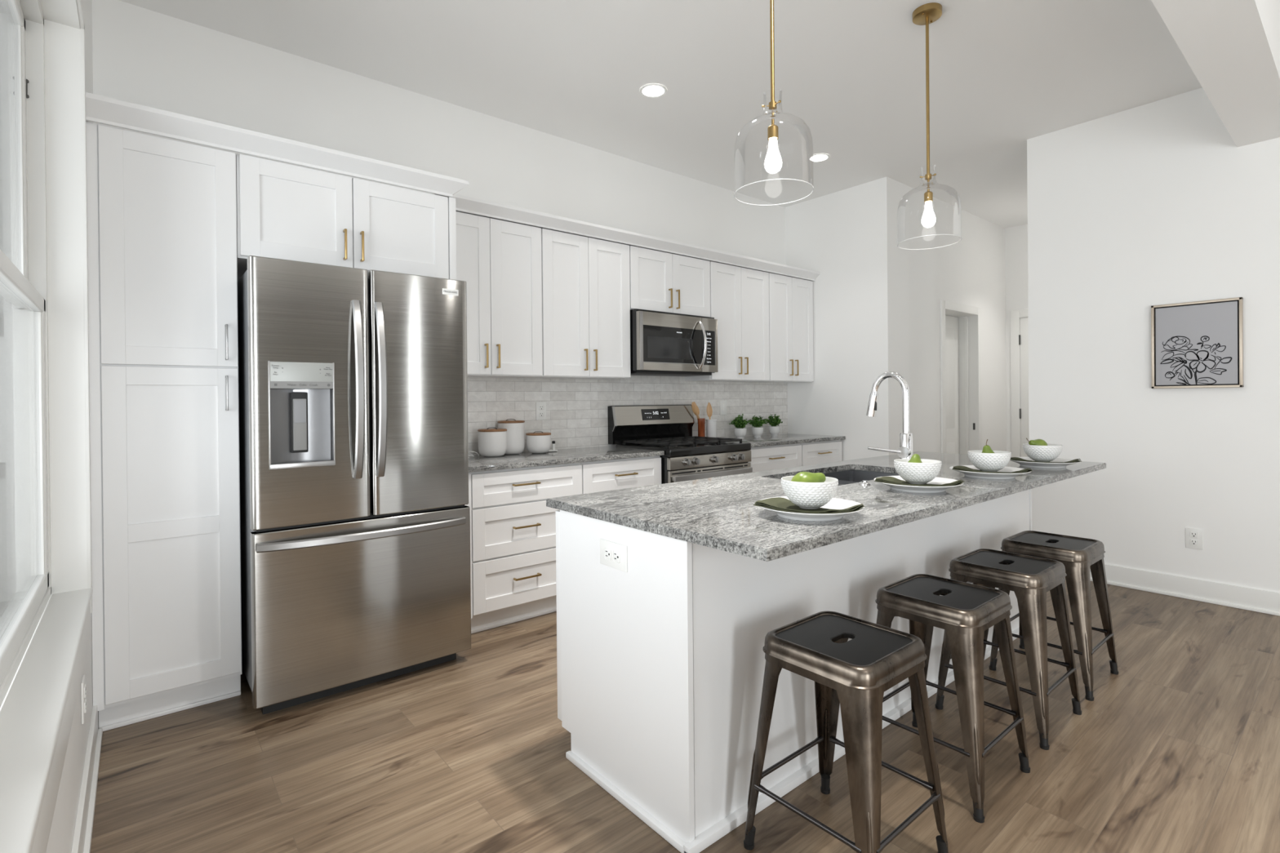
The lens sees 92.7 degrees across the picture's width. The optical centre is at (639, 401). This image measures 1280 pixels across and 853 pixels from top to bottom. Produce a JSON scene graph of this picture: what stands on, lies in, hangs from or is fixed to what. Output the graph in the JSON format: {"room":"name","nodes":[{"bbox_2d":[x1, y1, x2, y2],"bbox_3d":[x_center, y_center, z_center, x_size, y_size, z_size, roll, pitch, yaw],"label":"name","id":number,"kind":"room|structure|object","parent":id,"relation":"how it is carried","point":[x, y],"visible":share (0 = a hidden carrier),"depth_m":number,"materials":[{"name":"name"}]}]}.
{"room":"kitchen","nodes":[
{"label":"kitchen","id":0,"kind":"room"},
{"bbox_2d":[0,0,93,852],"bbox_3d":[0.054,-0.304,-0.432,0.176,3.175,8.250,-1,0,-39],"label":"wall","id":1,"kind":"structure","parent":0,"point":[63,825],"depth_m":1.72,"materials":[{"name":"white paint"}]},
{"bbox_2d":[0,0,93,852],"bbox_3d":[-1.159,-0.266,1.056,0.184,2.150,2.750,-1,0,-39],"label":"window","id":2,"kind":"structure","parent":1,"relation":"in","point":[46,517],"depth_m":1.96,"materials":[{"name":"white paint"}]},
{"bbox_2d":[80,675,86,724],"bbox_3d":[-1.742,0.931,1.913,0.009,0.126,0.079,-1,0,-39],"label":"wall outlet","id":3,"kind":"object","parent":1,"relation":"attached to","point":[83,688],"visible":1,"depth_m":1.88,"materials":[{"name":"white plastic"}]},
{"bbox_2d":[84,684,86,697],"bbox_3d":[-1.741,0.908,1.914,0.005,0.034,0.036,-1,0,-39],"label":"receptacle","id":4,"kind":"object","parent":3,"relation":"attached to","point":[85,687],"depth_m":1.90,"materials":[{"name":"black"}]},
{"bbox_2d":[84,698,86,713],"bbox_3d":[-1.741,0.955,1.914,0.005,0.034,0.036,-1,0,-39],"label":"receptacle","id":5,"kind":"object","parent":3,"relation":"attached to","point":[85,700],"depth_m":1.90,"materials":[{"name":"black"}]},
{"bbox_2d":[71,705,102,852],"bbox_3d":[0.331,1.217,-0.585,0.027,0.130,7.670,-1,0,-39],"label":"baseboard","id":6,"kind":"structure","parent":1,"relation":"attached to","point":[82,841],"depth_m":1.91,"materials":[{"name":"white paint"}]},
{"bbox_2d":[92,0,785,264],"bbox_3d":[-0.621,-0.316,4.435,5.563,3.175,0.120,-1,0,-39],"label":"wall","id":7,"kind":"structure","parent":0,"point":[142,56],"depth_m":3.69,"materials":[{"name":"white paint"}]},
{"bbox_2d":[235,153,448,280],"bbox_3d":[-1.558,-0.851,3.154,0.938,0.448,0.661,-1,0,-39],"label":"upper cabinet","id":8,"kind":"object","parent":7,"relation":"attached to","point":[285,211],"visible":0.86,"depth_m":2.88,"materials":[{"name":"white paint"}]},
{"bbox_2d":[85,92,820,281],"bbox_3d":[-0.281,-1.145,4.181,5.186,0.105,0.704,-1,0,-39],"label":"crown molding","id":9,"kind":"structure","parent":8,"relation":"attached to","point":[101,109],"depth_m":2.92,"materials":[{"name":"white paint"}]},
{"bbox_2d":[455,211,542,377],"bbox_3d":[-0.988,-0.638,3.816,0.700,0.957,0.348,-1,0,-39],"label":"upper cabinet","id":10,"kind":"object","parent":7,"relation":"attached to","point":[499,261],"visible":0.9,"depth_m":3.75,"materials":[{"name":"white paint"}]},
{"bbox_2d":[526,228,630,379],"bbox_3d":[-0.436,-0.644,4.271,0.722,0.957,0.348,-1,0,-39],"label":"upper cabinet","id":11,"kind":"object","parent":7,"relation":"attached to","point":[586,291],"visible":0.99,"depth_m":4.14,"materials":[{"name":"white paint"}]},
{"bbox_2d":[467,375,787,455],"bbox_3d":[0.048,0.063,4.900,3.666,0.600,0.009,-1,0,-39],"label":"backsplash","id":12,"kind":"structure","parent":7,"relation":"attached to","point":[577,412],"depth_m":4.57,"materials":[{"name":"tile"}]},
{"bbox_2d":[535,401,546,420],"bbox_3d":[-0.693,0.065,4.278,0.079,0.126,0.009,-1,0,-39],"label":"wall outlet","id":13,"kind":"object","parent":12,"relation":"attached to","point":[540,406],"visible":1,"depth_m":4.28,"materials":[{"name":"white plastic"}]},
{"bbox_2d":[538,404,543,409],"bbox_3d":[-0.692,0.042,4.277,0.036,0.034,0.005,-1,0,-39],"label":"receptacle","id":14,"kind":"object","parent":13,"relation":"attached to","point":[540,406],"depth_m":4.27,"materials":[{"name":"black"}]},
{"bbox_2d":[538,412,543,417],"bbox_3d":[-0.691,0.089,4.277,0.036,0.034,0.005,-1,0,-39],"label":"receptacle","id":15,"kind":"object","parent":13,"relation":"attached to","point":[540,414],"depth_m":4.27,"materials":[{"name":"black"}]},
{"bbox_2d":[720,400,726,414],"bbox_3d":[0.747,0.053,5.464,0.085,0.130,0.010,-1,0,-39],"label":"light switch","id":16,"kind":"object","parent":12,"relation":"attached to","point":[722,402],"visible":1,"depth_m":5.46,"materials":[{"name":"white plastic"}]},
{"bbox_2d":[629,245,710,316],"bbox_3d":[0.159,-0.901,4.767,0.823,0.459,0.356,-1,0,-39],"label":"upper cabinet","id":17,"kind":"object","parent":7,"relation":"attached to","point":[660,281],"visible":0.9,"depth_m":4.63,"materials":[{"name":"white paint"}]},
{"bbox_2d":[630,308,718,376],"bbox_3d":[0.203,-0.438,4.715,0.807,0.460,0.472,-1,0,-39],"label":"microwave","id":18,"kind":"object","parent":17,"relation":"attached to","point":[663,344],"visible":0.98,"depth_m":4.54,"materials":[{"name":"silver metal"}]},
{"bbox_2d":[684,261,769,382],"bbox_3d":[0.770,-0.658,5.265,0.739,0.959,0.348,-1,0,-39],"label":"upper cabinet","id":19,"kind":"object","parent":7,"relation":"attached to","point":[740,296],"visible":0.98,"depth_m":5.15,"materials":[{"name":"white paint"}]},
{"bbox_2d":[753,272,813,382],"bbox_3d":[1.310,-0.665,5.710,0.654,0.959,0.348,-1,0,-39],"label":"upper cabinet","id":20,"kind":"object","parent":7,"relation":"attached to","point":[790,299],"visible":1,"depth_m":5.59,"materials":[{"name":"white paint"}]},
{"bbox_2d":[119,0,1201,228],"bbox_3d":[2.974,-1.977,1.981,8.323,0.100,8.550,-1,0,-39],"label":"ceiling","id":21,"kind":"structure","parent":0,"point":[1004,74],"depth_m":3.51,"materials":[{"name":"white paint"}]},
{"bbox_2d":[639,83,666,98],"bbox_3d":[0.082,-1.904,3.743,0.172,0.006,0.172,-1,0,-39],"label":"recessed light","id":22,"kind":"object","parent":21,"relation":"in","point":[648,91],"visible":1,"depth_m":3.74,"materials":[{"name":"white paint"}]},
{"bbox_2d":[733,0,813,205],"bbox_3d":[0.489,-1.338,2.256,0.288,1.135,0.288,-1,0,-39],"label":"pendant light","id":23,"kind":"object","parent":21,"relation":"hanging from","point":[773,162],"visible":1,"depth_m":2.22,"materials":[{"name":"clear glass"}]},
{"bbox_2d":[767,124,778,141],"bbox_3d":[0.492,-0.995,2.257,0.039,0.048,0.039,-1,0,-39],"label":"socket","id":24,"kind":"object","parent":23,"relation":"attached to","point":[772,130],"depth_m":2.24,"materials":[{"name":"gold metal"}]},
{"bbox_2d":[813,153,830,162],"bbox_3d":[1.409,-1.920,4.813,0.172,0.006,0.172,-1,0,-39],"label":"recessed light","id":25,"kind":"object","parent":21,"relation":"in","point":[817,157],"visible":0.76,"depth_m":4.81,"materials":[{"name":"white paint"}]},
{"bbox_2d":[897,2,961,249],"bbox_3d":[1.415,-1.349,3.000,0.288,1.135,0.288,-1,0,-39],"label":"pendant light","id":26,"kind":"object","parent":21,"relation":"hanging from","point":[926,14],"visible":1,"depth_m":2.98,"materials":[{"name":"gold"}]},
{"bbox_2d":[924,191,933,203],"bbox_3d":[1.418,-1.006,3.001,0.039,0.048,0.039,-1,0,-39],"label":"socket","id":27,"kind":"object","parent":26,"relation":"attached to","point":[928,196],"depth_m":2.99,"materials":[{"name":"gold metal"}]},
{"bbox_2d":[1151,0,1279,146],"bbox_3d":[1.628,-1.706,1.891,5.234,0.418,0.245,-1,0,-39],"label":"beam","id":28,"kind":"structure","parent":21,"relation":"attached to","point":[1232,47],"depth_m":2.69,"materials":[{"name":"white paint"}]},
{"bbox_2d":[89,579,1279,852],"bbox_3d":[3.004,1.298,1.993,8.323,0.100,8.550,-1,0,-39],"label":"floor","id":29,"kind":"structure","parent":0,"point":[1177,750],"depth_m":2.13,"materials":[{"name":"wood"}]},
{"bbox_2d":[85,121,241,731],"bbox_3d":[-2.099,0.111,2.706,0.482,2.360,0.661,-1,0,-39],"label":"pantry cabinet","id":30,"kind":"object","parent":29,"relation":"on","point":[166,612],"visible":0.99,"depth_m":2.47,"materials":[{"name":"white paint"}]},
{"bbox_2d":[237,255,471,714],"bbox_3d":[-1.433,0.348,3.011,0.914,1.872,0.920,-1,0,-39],"label":"refrigerator","id":31,"kind":"object","parent":29,"relation":"on","point":[355,519],"visible":1,"depth_m":2.65,"materials":[{"name":"grey metal"}]},
{"bbox_2d":[448,196,456,279],"bbox_3d":[-1.183,0.100,3.481,0.036,2.360,0.629,-1,0,-39],"label":"end panel","id":32,"kind":"object","parent":29,"relation":"on","point":[451,202],"visible":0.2,"depth_m":3.23,"materials":[{"name":"white paint"}]},
{"bbox_2d":[464,462,582,633],"bbox_3d":[-0.845,0.827,3.736,0.792,0.898,0.661,-1,0,-39],"label":"base cabinet","id":33,"kind":"object","parent":29,"relation":"on","point":[513,528],"visible":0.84,"depth_m":3.47,"materials":[{"name":"white paint"}]},
{"bbox_2d":[468,445,664,472],"bbox_3d":[-0.597,0.358,3.945,1.448,0.030,0.642,-1,0,-39],"label":"countertop","id":34,"kind":"structure","parent":33,"relation":"on","point":[525,459],"depth_m":3.80,"materials":[{"name":"grey stone"}]},
{"bbox_2d":[477,427,506,457],"bbox_3d":[-0.935,0.254,3.873,0.183,0.184,0.183,-1,0,-39],"label":"canister","id":35,"kind":"object","parent":34,"relation":"on","point":[492,442],"visible":1,"depth_m":3.80,"materials":[{"name":"white ceramic"}]},
{"bbox_2d":[497,418,524,454],"bbox_3d":[-0.851,0.229,4.037,0.178,0.231,0.178,-1,0,-39],"label":"canister","id":36,"kind":"object","parent":34,"relation":"on","point":[515,428],"visible":0.81,"depth_m":3.97,"materials":[{"name":"white ceramic"}]},
{"bbox_2d":[525,431,551,453],"bbox_3d":[-0.679,0.270,4.087,0.168,0.146,0.168,-1,0,-39],"label":"canister","id":37,"kind":"object","parent":34,"relation":"on","point":[536,442],"visible":1,"depth_m":4.02,"materials":[{"name":"white ceramic"}]},
{"bbox_2d":[548,440,557,451],"bbox_3d":[-0.618,0.307,4.221,0.075,0.070,0.060,-1,0,-39],"label":"puck","id":38,"kind":"object","parent":34,"relation":"on","point":[553,442],"visible":0.89,"depth_m":4.23,"materials":[{"name":"white plastic"}]},
{"bbox_2d":[580,455,661,493],"bbox_3d":[-0.286,0.820,4.197,0.650,0.898,0.661,-1,0,-39],"label":"base cabinet","id":39,"kind":"object","parent":29,"relation":"on","point":[621,473],"visible":0.27,"depth_m":3.95,"materials":[{"name":"white paint"}]},
{"bbox_2d":[607,404,752,484],"bbox_3d":[0.322,0.629,4.634,0.848,1.206,0.743,-1,0,-39],"label":"gas range","id":40,"kind":"object","parent":29,"relation":"on","point":[668,428],"visible":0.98,"depth_m":4.59,"materials":[{"name":"silver metal"}]},
{"bbox_2d":[616,441,751,457],"bbox_3d":[0.333,0.346,4.626,0.836,0.059,0.614,-1,0,-39],"label":"cooktop","id":41,"kind":"object","parent":40,"relation":"in","point":[706,449],"depth_m":4.39,"materials":[{"name":"black metal"}]},
{"bbox_2d":[749,443,801,472],"bbox_3d":[0.911,0.805,5.183,0.731,0.898,0.661,-1,0,-39],"label":"base cabinet","id":42,"kind":"object","parent":29,"relation":"on","point":[789,455],"visible":0.23,"depth_m":4.96,"materials":[{"name":"white paint"}]},
{"bbox_2d":[724,433,845,447],"bbox_3d":[1.146,0.336,5.381,1.361,0.030,0.642,-1,0,-39],"label":"countertop","id":43,"kind":"structure","parent":42,"relation":"on","point":[784,438],"depth_m":5.29,"materials":[{"name":"grey stone"}]},
{"bbox_2d":[697,417,705,436],"bbox_3d":[0.516,0.234,5.130,0.064,0.188,0.064,-1,0,-39],"label":"utensil holder","id":44,"kind":"object","parent":43,"relation":"on","point":[701,421],"visible":0.74,"depth_m":5.10,"materials":[{"name":"brown wood"}]},
{"bbox_2d":[691,402,699,418],"bbox_3d":[0.483,0.108,5.097,0.123,0.216,0.030,-1,0,-30],"label":"wooden spoon","id":45,"kind":"object","parent":44,"relation":"in","point":[695,410],"visible":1,"depth_m":5.08,"materials":[{"name":"brown wood"}]},
{"bbox_2d":[705,419,717,437],"bbox_3d":[0.609,0.239,5.200,0.100,0.176,0.100,-1,0,-39],"label":"utensil crock","id":46,"kind":"object","parent":43,"relation":"on","point":[711,424],"visible":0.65,"depth_m":5.16,"materials":[{"name":"white ceramic"}]},
{"bbox_2d":[706,402,712,419],"bbox_3d":[0.592,0.160,5.196,0.050,0.306,0.010,-1,0,4],"label":"wooden spoon","id":47,"kind":"object","parent":46,"relation":"in","point":[709,411],"visible":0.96,"depth_m":5.19,"materials":[{"name":"brown wood"}]},
{"bbox_2d":[728,413,750,438],"bbox_3d":[0.884,0.216,5.433,0.182,0.216,0.198,0,0,18],"label":"potted plant","id":48,"kind":"object","parent":43,"relation":"on","point":[740,424],"visible":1,"depth_m":5.39,"materials":[{"name":"green plant"}]},
{"bbox_2d":[748,415,768,436],"bbox_3d":[1.073,0.222,5.574,0.180,0.198,0.183,0,0,15],"label":"potted plant","id":49,"kind":"object","parent":43,"relation":"on","point":[757,431],"visible":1,"depth_m":5.54,"materials":[{"name":"green plant"}]},
{"bbox_2d":[765,413,782,435],"bbox_3d":[1.254,0.215,5.739,0.156,0.208,0.188,0,0,29],"label":"potted plant","id":50,"kind":"object","parent":43,"relation":"on","point":[774,430],"visible":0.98,"depth_m":5.71,"materials":[{"name":"green plant"}]},
{"bbox_2d":[555,469,1031,852],"bbox_3d":[0.946,0.821,2.835,2.706,0.884,0.726,-1,0,-39],"label":"kitchen island","id":51,"kind":"object","parent":29,"relation":"on","point":[661,661],"visible":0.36,"depth_m":1.95,"materials":[{"name":"white paint"}]},
{"bbox_2d":[600,538,627,572],"bbox_3d":[-0.088,0.498,1.982,0.009,0.083,0.142,-1,0,-39],"label":"wall outlet","id":52,"kind":"object","parent":51,"relation":"attached to","point":[612,554],"visible":1,"depth_m":1.97,"materials":[{"name":"white plastic"}]},
{"bbox_2d":[604,547,611,559],"bbox_3d":[-0.104,0.498,1.999,0.005,0.036,0.034,-1,0,-39],"label":"receptacle","id":53,"kind":"object","parent":52,"relation":"attached to","point":[607,551],"depth_m":2.00,"materials":[{"name":"white plastic"}]},
{"bbox_2d":[613,550,620,563],"bbox_3d":[-0.074,0.498,1.962,0.005,0.036,0.034,-1,0,-39],"label":"receptacle","id":54,"kind":"object","parent":52,"relation":"attached to","point":[616,553],"depth_m":1.96,"materials":[{"name":"white plastic"}]},
{"bbox_2d":[546,451,1106,561],"bbox_3d":[1.093,0.362,2.806,2.888,0.030,1.040,-1,0,-39],"label":"island countertop","id":55,"kind":"structure","parent":51,"relation":"on","point":[717,513],"depth_m":2.15,"materials":[{"name":"grey stone"}]},
{"bbox_2d":[759,496,864,520],"bbox_3d":[0.533,0.339,1.921,0.326,0.034,0.326,-1,0,-39],"label":"dinner plate","id":56,"kind":"object","parent":55,"relation":"on","point":[835,503],"visible":0.55,"depth_m":1.84,"materials":[{"name":"white ceramic"}]},
{"bbox_2d":[753,497,864,514],"bbox_3d":[0.514,0.327,1.885,0.305,0.035,0.201,0,0,44],"label":"cloth napkin","id":57,"kind":"object","parent":56,"relation":"on","point":[779,504],"visible":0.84,"depth_m":1.89,"materials":[{"name":"green fabric"}]},
{"bbox_2d":[781,475,838,509],"bbox_3d":[0.533,0.288,1.921,0.174,0.090,0.175,0,0,10],"label":"bowl","id":58,"kind":"object","parent":57,"relation":"on","point":[809,495],"visible":0.94,"depth_m":1.86,"materials":[{"name":"white ceramic"}]},
{"bbox_2d":[791,471,826,482],"bbox_3d":[0.525,0.260,1.925,0.106,0.080,0.080,-1,0,-24],"label":"apple","id":59,"kind":"object","parent":58,"relation":"in","point":[802,477],"visible":0.54,"depth_m":1.90,"materials":[{"name":"green food"}]},
{"bbox_2d":[823,470,898,485],"bbox_3d":[1.001,0.464,2.963,0.802,0.167,0.432,-1,0,-39],"label":"sink","id":60,"kind":"object","parent":55,"relation":"in","point":[846,477],"visible":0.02,"depth_m":3.31,"materials":[{"name":"metal"}]},
{"bbox_2d":[858,480,871,484],"bbox_3d":[0.957,0.342,2.594,0.052,0.015,0.052,-1,0,-39],"label":"button","id":61,"kind":"object","parent":55,"relation":"on","point":[863,482],"visible":1,"depth_m":2.58,"materials":[{"name":"silver metal"}]},
{"bbox_2d":[866,371,912,458],"bbox_3d":[1.140,0.104,2.788,0.195,0.486,0.165,0,0,18],"label":"faucet","id":62,"kind":"object","parent":55,"relation":"on","point":[905,450],"visible":0.93,"depth_m":2.73,"materials":[{"name":"silver metal"}]},
{"bbox_2d":[873,475,964,493],"bbox_3d":[1.107,0.332,2.436,0.326,0.034,0.326,-1,0,-39],"label":"dinner plate","id":63,"kind":"object","parent":55,"relation":"on","point":[940,481],"visible":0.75,"depth_m":2.35,"materials":[{"name":"white ceramic"}]},
{"bbox_2d":[874,476,964,486],"bbox_3d":[1.088,0.320,2.400,0.305,0.035,0.201,0,0,44],"label":"cloth napkin","id":64,"kind":"object","parent":63,"relation":"on","point":[891,480],"visible":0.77,"depth_m":2.38,"materials":[{"name":"green fabric"}]},
{"bbox_2d":[893,458,942,484],"bbox_3d":[1.107,0.280,2.436,0.175,0.090,0.174,-1,0,1],"label":"bowl","id":65,"kind":"object","parent":64,"relation":"on","point":[925,472],"visible":0.98,"depth_m":2.38,"materials":[{"name":"white ceramic"}]},
{"bbox_2d":[908,453,922,462],"bbox_3d":[1.095,0.258,2.433,0.072,0.096,0.070,-1,0,-16],"label":"pear","id":66,"kind":"object","parent":65,"relation":"in","point":[916,458],"visible":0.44,"depth_m":2.43,"materials":[{"name":"green food"}]},
{"bbox_2d":[949,465,1031,479],"bbox_3d":[1.604,0.326,2.803,0.326,0.034,0.326,-1,0,-39],"label":"dinner plate","id":67,"kind":"object","parent":55,"relation":"on","point":[972,474],"visible":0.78,"depth_m":2.72,"materials":[{"name":"white ceramic"}]},
{"bbox_2d":[951,466,1032,473],"bbox_3d":[1.584,0.314,2.767,0.305,0.035,0.201,0,0,44],"label":"cloth napkin","id":68,"kind":"object","parent":67,"relation":"on","point":[955,468],"visible":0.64,"depth_m":2.73,"materials":[{"name":"green fabric"}]},
{"bbox_2d":[967,449,1011,471],"bbox_3d":[1.603,0.274,2.803,0.174,0.090,0.175,0,0,10],"label":"bowl","id":69,"kind":"object","parent":68,"relation":"on","point":[996,461],"visible":0.99,"depth_m":2.75,"materials":[{"name":"white ceramic"}]},
{"bbox_2d":[981,439,994,453],"bbox_3d":[1.604,0.236,2.809,0.072,0.128,0.070,-1,0,-9],"label":"pear","id":70,"kind":"object","parent":69,"relation":"in","point":[986,449],"visible":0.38,"depth_m":2.80,"materials":[{"name":"green food"}]},
{"bbox_2d":[1009,457,1080,468],"bbox_3d":[2.103,0.320,3.189,0.326,0.034,0.326,-1,0,-39],"label":"dinner plate","id":71,"kind":"object","parent":55,"relation":"on","point":[1033,464],"visible":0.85,"depth_m":3.11,"materials":[{"name":"white ceramic"}]},
{"bbox_2d":[1009,457,1081,462],"bbox_3d":[2.083,0.307,3.152,0.305,0.036,0.201,0,0,44],"label":"cloth napkin","id":72,"kind":"object","parent":71,"relation":"on","point":[1017,459],"visible":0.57,"depth_m":3.11,"materials":[{"name":"green fabric"}]},
{"bbox_2d":[1022,443,1062,462],"bbox_3d":[2.102,0.268,3.188,0.175,0.090,0.174,-1,0,1],"label":"bowl","id":73,"kind":"object","parent":72,"relation":"on","point":[1050,452],"visible":0.95,"depth_m":3.13,"materials":[{"name":"white ceramic"}]},
{"bbox_2d":[1026,438,1047,445],"bbox_3d":[2.067,0.228,3.184,0.118,0.079,0.070,-1,0,-17],"label":"pear","id":74,"kind":"object","parent":73,"relation":"in","point":[1037,442],"visible":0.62,"depth_m":3.17,"materials":[{"name":"green food"}]},
{"bbox_2d":[800,440,842,466],"bbox_3d":[1.429,0.799,5.610,0.602,0.898,0.661,-1,0,-39],"label":"base cabinet","id":75,"kind":"object","parent":29,"relation":"on","point":[827,451],"visible":0.23,"depth_m":5.37,"materials":[{"name":"white paint"}]},
{"bbox_2d":[743,610,948,852],"bbox_3d":[0.575,0.965,1.720,0.409,0.612,0.409,-1,0,-39],"label":"metal stool","id":76,"kind":"object","parent":29,"relation":"on","point":[855,674],"visible":1,"depth_m":1.65,"materials":[{"name":"black metal"}]},
{"bbox_2d":[875,573,1030,822],"bbox_3d":[1.049,0.959,2.113,0.409,0.612,0.409,-1,0,-39],"label":"metal stool","id":77,"kind":"object","parent":29,"relation":"on","point":[965,611],"visible":0.77,"depth_m":2.00,"materials":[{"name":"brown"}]},
{"bbox_2d":[934,548,1081,750],"bbox_3d":[1.496,0.953,2.488,0.409,0.612,0.409,-1,0,-39],"label":"metal stool","id":78,"kind":"object","parent":29,"relation":"on","point":[1030,578],"visible":0.86,"depth_m":2.38,"materials":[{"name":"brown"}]},
{"bbox_2d":[988,530,1118,701],"bbox_3d":[1.919,0.948,2.839,0.409,0.612,0.409,-1,0,-39],"label":"metal stool","id":79,"kind":"object","parent":29,"relation":"on","point":[1078,555],"visible":0.78,"depth_m":2.72,"materials":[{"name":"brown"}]},
{"bbox_2d":[785,177,895,461],"bbox_3d":[1.838,-0.344,5.694,0.115,3.175,1.064,-1,0,-39],"label":"wall","id":80,"kind":"structure","parent":0,"point":[846,236],"depth_m":5.53,"materials":[{"name":"white paint"}]},
{"bbox_2d":[893,180,1006,453],"bbox_3d":[3.143,-0.357,6.155,2.485,3.175,0.115,-1,0,-39],"label":"wall","id":81,"kind":"structure","parent":0,"point":[971,271],"depth_m":5.84,"materials":[{"name":"white paint"}]},
{"bbox_2d":[940,299,982,454],"bbox_3d":[3.181,0.122,6.245,0.919,2.214,0.241,-1,0,-39],"label":"door","id":82,"kind":"structure","parent":81,"relation":"in","point":[961,348],"depth_m":6.43,"materials":[{"name":"white paint"}]},
{"bbox_2d":[1004,223,1028,457],"bbox_3d":[4.510,-0.371,6.544,0.120,3.175,1.251,-1,0,-39],"label":"wall","id":83,"kind":"structure","parent":0,"point":[1016,237],"depth_m":6.83,"materials":[{"name":"white paint"}]},
{"bbox_2d":[1010,309,1029,457],"bbox_3d":[4.476,0.099,6.484,0.018,2.235,0.962,-1,0,-39],"label":"door","id":84,"kind":"structure","parent":83,"relation":"in","point":[1020,381],"depth_m":6.79,"materials":[{"name":"white paint"}]},
{"bbox_2d":[1026,134,1047,533],"bbox_3d":[3.872,-0.361,5.263,2.494,3.175,0.115,-1,0,-39],"label":"wall","id":85,"kind":"structure","parent":0,"point":[1036,145],"depth_m":4.47,"materials":[{"name":"white paint"}]},
{"bbox_2d":[1044,87,1279,592],"bbox_3d":[4.909,-0.358,2.134,0.115,3.175,6.035,-1,0,-39],"label":"wall","id":86,"kind":"structure","parent":0,"point":[1157,202],"depth_m":3.93,"materials":[{"name":"white paint"}]},
{"bbox_2d":[1089,564,1279,616],"bbox_3d":[4.832,1.165,2.139,0.027,0.130,6.150,-1,0,-39],"label":"baseboard","id":87,"kind":"structure","parent":86,"relation":"attached to","point":[1265,602],"depth_m":3.80,"materials":[{"name":"white paint"}]},
{"bbox_2d":[1185,527,1202,549],"bbox_3d":[3.460,0.854,3.812,0.009,0.126,0.079,-1,0,-39],"label":"wall outlet","id":88,"kind":"object","parent":86,"relation":"attached to","point":[1193,536],"visible":1,"depth_m":3.81,"materials":[{"name":"white plastic"}]},
{"bbox_2d":[1190,531,1197,537],"bbox_3d":[3.458,0.831,3.811,0.005,0.034,0.036,-1,0,-39],"label":"receptacle","id":89,"kind":"object","parent":88,"relation":"attached to","point":[1193,534],"depth_m":3.81,"materials":[{"name":"white plastic"}]},
{"bbox_2d":[1190,539,1197,545],"bbox_3d":[3.459,0.878,3.811,0.005,0.034,0.036,-1,0,-39],"label":"receptacle","id":90,"kind":"object","parent":88,"relation":"attached to","point":[1193,542],"depth_m":3.81,"materials":[{"name":"white plastic"}]},
{"bbox_2d":[1151,297,1243,388],"bbox_3d":[3.447,-0.352,3.789,0.035,0.534,0.421,-1,0,-39],"label":"framed picture","id":91,"kind":"object","parent":86,"relation":"attached to","point":[1197,344],"visible":1,"depth_m":3.77,"materials":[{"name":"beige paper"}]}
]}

